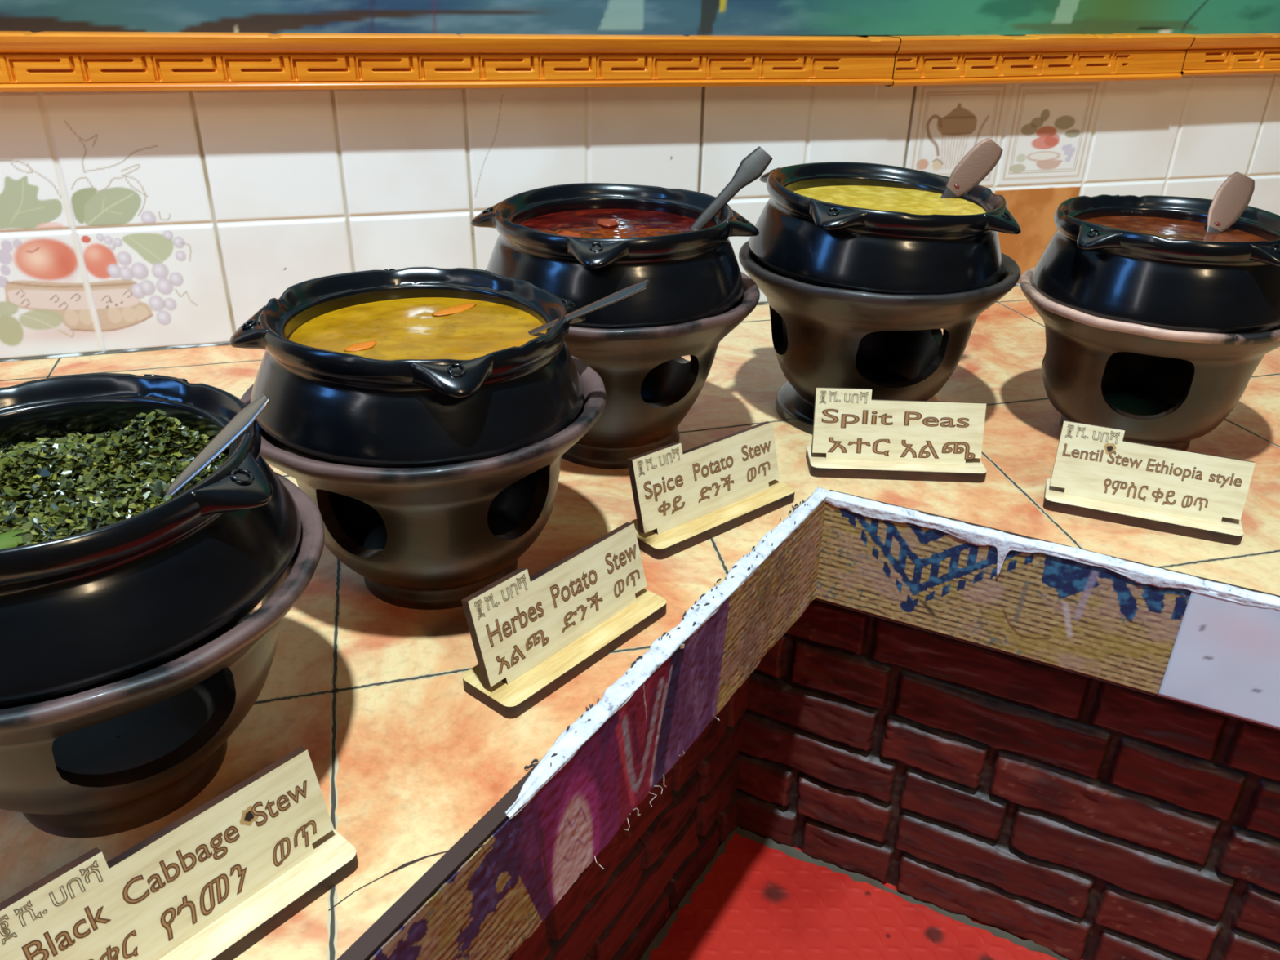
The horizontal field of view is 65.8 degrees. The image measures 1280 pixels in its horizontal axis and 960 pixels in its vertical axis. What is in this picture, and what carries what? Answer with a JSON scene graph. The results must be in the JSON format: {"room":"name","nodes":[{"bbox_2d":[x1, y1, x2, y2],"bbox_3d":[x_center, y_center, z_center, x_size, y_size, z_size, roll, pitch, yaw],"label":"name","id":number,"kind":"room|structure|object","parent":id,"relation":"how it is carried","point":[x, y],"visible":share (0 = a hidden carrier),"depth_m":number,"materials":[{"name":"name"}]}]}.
{"room":"restaurant buffet","nodes":[
{"label":"restaurant buffet","id":0,"kind":"room"},
{"bbox_2d":[0,35,1279,359],"bbox_3d":[0.236,-1.187,0.933,6.500,3.100,0.002,-7,28,-15],"label":"wall","id":1,"kind":"structure","parent":0,"point":[129,220],"depth_m":1.20,"materials":[{"name":"tile"}]},
{"bbox_2d":[0,31,900,92],"bbox_3d":[-0.301,-0.468,1.107,1.292,0.064,0.046,-7,28,-15],"label":"trim","id":2,"kind":"structure","parent":1,"relation":"attached to","point":[46,61],"depth_m":1.11,"materials":[{"name":"orange wood"}]},
{"bbox_2d":[0,283,1020,361],"bbox_3d":[0.196,-0.253,1.409,2.350,0.003,0.004,-7,28,-15],"label":"trim","id":3,"kind":"structure","parent":1,"relation":"attached to","point":[1016,284],"depth_m":1.19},
{"bbox_2d":[0,0,1279,35],"bbox_3d":[0.231,-0.827,1.112,2.398,0.598,0.011,-7,28,-15],"label":"painting","id":4,"kind":"object","parent":1,"relation":"attached to","point":[602,17],"visible":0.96,"depth_m":1.18,"materials":[{"name":"paint"}]},
{"bbox_2d":[883,32,1195,86],"bbox_3d":[0.536,-0.565,1.327,0.448,0.062,0.046,-7,28,-15],"label":"trim","id":5,"kind":"structure","parent":1,"relation":"attached to","point":[919,60],"depth_m":1.31,"materials":[{"name":"orange wood"}]},
{"bbox_2d":[1180,32,1279,75],"bbox_3d":[1.069,-0.634,1.464,0.658,0.059,0.046,-7,28,-15],"label":"trim","id":6,"kind":"structure","parent":1,"relation":"attached to","point":[1215,54],"depth_m":1.39,"materials":[{"name":"orange wood"}]},
{"bbox_2d":[649,827,1081,959],"bbox_3d":[0.312,0.734,0.597,1.189,0.004,1.064,14,30,24],"label":"floor","id":7,"kind":"structure","parent":0,"point":[756,901],"depth_m":1.08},
{"bbox_2d":[0,285,1279,959],"bbox_3d":[0.403,0.351,0.796,3.800,0.505,1.700,-7,28,-15],"label":"countertop","id":8,"kind":"structure","parent":7,"relation":"on","point":[1059,732],"depth_m":0.88,"materials":[{"name":"tile"}]},
{"bbox_2d":[0,471,324,838],"bbox_3d":[-0.303,0.105,0.552,0.261,0.144,0.259,-2,28,-5],"label":"clay piece","id":9,"kind":"object","parent":8,"relation":"on","point":[126,754],"visible":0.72,"depth_m":0.51,"materials":[{"name":"brown ceramic"}]},
{"bbox_2d":[0,551,296,814],"bbox_3d":[-0.303,0.100,0.550,0.258,0.118,0.256,-7,28,-15],"label":"stand","id":10,"kind":"object","parent":9,"relation":"on","point":[137,744],"depth_m":0.50,"materials":[{"name":"brown ceramic"}]},
{"bbox_2d":[0,372,301,709],"bbox_3d":[-0.301,0.033,0.516,0.235,0.112,0.234,-6,28,-13],"label":"clay pot","id":11,"kind":"object","parent":9,"relation":"on","point":[140,593],"visible":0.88,"depth_m":0.46,"materials":[{"name":"black ceramic"}]},
{"bbox_2d":[0,408,227,546],"bbox_3d":[-0.301,0.004,0.500,0.183,0.033,0.186,-7,28,-15],"label":"cabbage","id":12,"kind":"object","parent":11,"relation":"in","point":[113,477],"visible":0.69,"depth_m":0.52,"materials":[{"name":"green food"}]},
{"bbox_2d":[0,529,37,549],"bbox_3d":[-0.295,0.029,0.466,0.014,0.008,0.030,9,28,15],"label":"pepper","id":13,"kind":"object","parent":12,"relation":"on","point":[6,539],"visible":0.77,"depth_m":0.46,"materials":[{"name":"green food"}]},
{"bbox_2d":[158,393,270,503],"bbox_3d":[-0.230,-0.005,0.510,0.085,0.065,0.022,-14,31,-26],"label":"spoon","id":14,"kind":"object","parent":11,"relation":"on","point":[243,420],"visible":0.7,"depth_m":0.51,"materials":[{"name":"silver metal"}]},
{"bbox_2d":[0,746,358,959],"bbox_3d":[-0.214,0.191,0.467,0.048,0.071,0.155,22,34,35],"label":"name sign","id":15,"kind":"object","parent":8,"relation":"on","point":[215,881],"visible":1,"depth_m":0.47,"materials":[{"name":"brown wood"}]},
{"bbox_2d":[240,355,606,609],"bbox_3d":[-0.156,0.002,0.747,0.260,0.150,0.257,-23,36,-38],"label":"clay piece","id":16,"kind":"object","parent":8,"relation":"on","point":[427,538],"visible":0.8,"depth_m":0.68,"materials":[{"name":"brown ceramic"}]},
{"bbox_2d":[229,266,586,468],"bbox_3d":[-0.157,-0.073,0.709,0.234,0.114,0.233,25,36,38],"label":"clay pot","id":17,"kind":"object","parent":16,"relation":"on","point":[324,406],"visible":0.84,"depth_m":0.62,"materials":[{"name":"black ceramic"}]},
{"bbox_2d":[287,297,546,359],"bbox_3d":[-0.154,-0.096,0.697,0.185,0.016,0.185,-7,28,-15],"label":"stew","id":18,"kind":"object","parent":17,"relation":"in","point":[425,327],"visible":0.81,"depth_m":0.70,"materials":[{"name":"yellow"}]},
{"bbox_2d":[528,279,648,335],"bbox_3d":[-0.049,-0.111,0.676,0.123,0.069,0.020,18,32,30],"label":"spoon","id":19,"kind":"object","parent":17,"relation":"in","point":[622,294],"visible":0.75,"depth_m":0.66,"materials":[{"name":"silver metal"}]},
{"bbox_2d":[261,402,593,589],"bbox_3d":[-0.155,-0.002,0.745,0.257,0.123,0.254,-7,28,-15],"label":"stand","id":20,"kind":"object","parent":16,"relation":"on","point":[466,525],"depth_m":0.67,"materials":[{"name":"brown ceramic"}]},
{"bbox_2d":[461,522,666,719],"bbox_3d":[-0.048,0.085,0.675,0.049,0.073,0.160,22,34,35],"label":"name sign","id":21,"kind":"object","parent":8,"relation":"on","point":[531,636],"visible":1,"depth_m":0.66,"materials":[{"name":"brown wood"}]},
{"bbox_2d":[485,269,759,469],"bbox_3d":[-0.025,-0.112,0.959,0.269,0.162,0.266,5,28,7],"label":"clay piece","id":22,"kind":"object","parent":8,"relation":"on","point":[650,388],"visible":0.47,"depth_m":0.89,"materials":[{"name":"brown ceramic"}]},
{"bbox_2d":[470,182,759,328],"bbox_3d":[-0.026,-0.194,0.917,0.246,0.117,0.242,-7,29,-15],"label":"clay pot","id":23,"kind":"object","parent":22,"relation":"on","point":[695,275],"visible":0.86,"depth_m":0.83,"materials":[{"name":"black ceramic"}]},
{"bbox_2d":[519,208,710,238],"bbox_3d":[-0.023,-0.222,0.902,0.189,0.019,0.189,-7,28,-15],"label":"stew","id":24,"kind":"object","parent":23,"relation":"in","point":[594,223],"visible":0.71,"depth_m":0.93,"materials":[{"name":"brown food"}]},
{"bbox_2d":[688,146,773,229],"bbox_3d":[0.075,-0.257,0.912,0.095,0.091,0.015,-9,29,-19],"label":"spoon","id":25,"kind":"object","parent":23,"relation":"in","point":[752,166],"visible":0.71,"depth_m":0.91,"materials":[{"name":"grey metal"}]},
{"bbox_2d":[564,298,750,448],"bbox_3d":[-0.025,-0.117,0.956,0.266,0.132,0.263,-7,28,-15],"label":"stand","id":26,"kind":"object","parent":22,"relation":"on","point":[650,388],"depth_m":0.88,"materials":[{"name":"brown ceramic"}]},
{"bbox_2d":[626,421,795,559],"bbox_3d":[0.062,-0.001,0.841,0.164,0.075,0.051,-20,34,-35],"label":"name sign","id":27,"kind":"object","parent":8,"relation":"on","point":[685,500],"visible":1,"depth_m":0.83,"materials":[{"name":"brown wood"}]},
{"bbox_2d":[738,240,1020,435],"bbox_3d":[0.237,-0.151,1.034,0.277,0.170,0.278,-7,28,-15],"label":"clay piece","id":28,"kind":"object","parent":8,"relation":"on","point":[895,347],"visible":0.68,"depth_m":0.96,"materials":[{"name":"brown ceramic"}]},
{"bbox_2d":[748,161,1021,294],"bbox_3d":[0.235,-0.239,0.991,0.250,0.123,0.250,5,28,7],"label":"clay pot","id":29,"kind":"object","parent":28,"relation":"on","point":[801,238],"visible":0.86,"depth_m":0.90,"materials":[{"name":"black ceramic"}]},
{"bbox_2d":[793,185,985,214],"bbox_3d":[0.239,-0.264,0.976,0.201,0.015,0.201,-7,28,-15],"label":"stew","id":30,"kind":"object","parent":29,"relation":"in","point":[874,197],"visible":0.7,"depth_m":1.00,"materials":[{"name":"yellow food"}]},
{"bbox_2d":[939,137,1003,198],"bbox_3d":[0.327,-0.303,1.006,0.077,0.083,0.016,-7,28,-15],"label":"spoon","id":31,"kind":"object","parent":29,"relation":"in","point":[981,159],"visible":0.8,"depth_m":1.00,"materials":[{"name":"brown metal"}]},
{"bbox_2d":[805,386,986,483],"bbox_3d":[0.244,-0.045,0.933,0.164,0.075,0.051,2,27,2],"label":"name sign","id":32,"kind":"object","parent":8,"relation":"on","point":[855,435],"visible":1,"depth_m":0.93,"materials":[{"name":"brown wood"}]},
{"bbox_2d":[1043,420,1255,545],"bbox_3d":[0.441,-0.001,0.858,0.157,0.072,0.049,12,29,20],"label":"name sign","id":33,"kind":"object","parent":8,"relation":"on","point":[1097,474],"visible":1,"depth_m":0.86,"materials":[{"name":"brown wood"}]},
{"bbox_2d":[1019,266,1279,450],"bbox_3d":[0.507,-0.117,0.998,0.266,0.151,0.263,-7,28,-15],"label":"clay piece","id":34,"kind":"object","parent":8,"relation":"on","point":[1169,388],"visible":0.7,"depth_m":0.94,"materials":[{"name":"brown ceramic"}]},
{"bbox_2d":[1030,194,1279,333],"bbox_3d":[0.504,-0.196,0.957,0.233,0.121,0.234,16,31,26],"label":"clay pot","id":35,"kind":"object","parent":34,"relation":"on","point":[1091,268],"visible":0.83,"depth_m":0.87,"materials":[{"name":"black ceramic"}]},
{"bbox_2d":[1081,216,1267,242],"bbox_3d":[0.504,-0.225,0.942,0.186,0.015,0.186,-7,28,-15],"label":"stew","id":36,"kind":"object","parent":35,"relation":"in","point":[1169,228],"visible":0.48,"depth_m":0.97,"materials":[{"name":"red food"}]},
{"bbox_2d":[1205,172,1254,232],"bbox_3d":[0.564,-0.255,0.962,0.075,0.078,0.026,-17,33,-31],"label":"spoon","id":37,"kind":"object","parent":35,"relation":"in","point":[1232,198],"visible":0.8,"depth_m":0.96,"materials":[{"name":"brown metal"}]}
]}

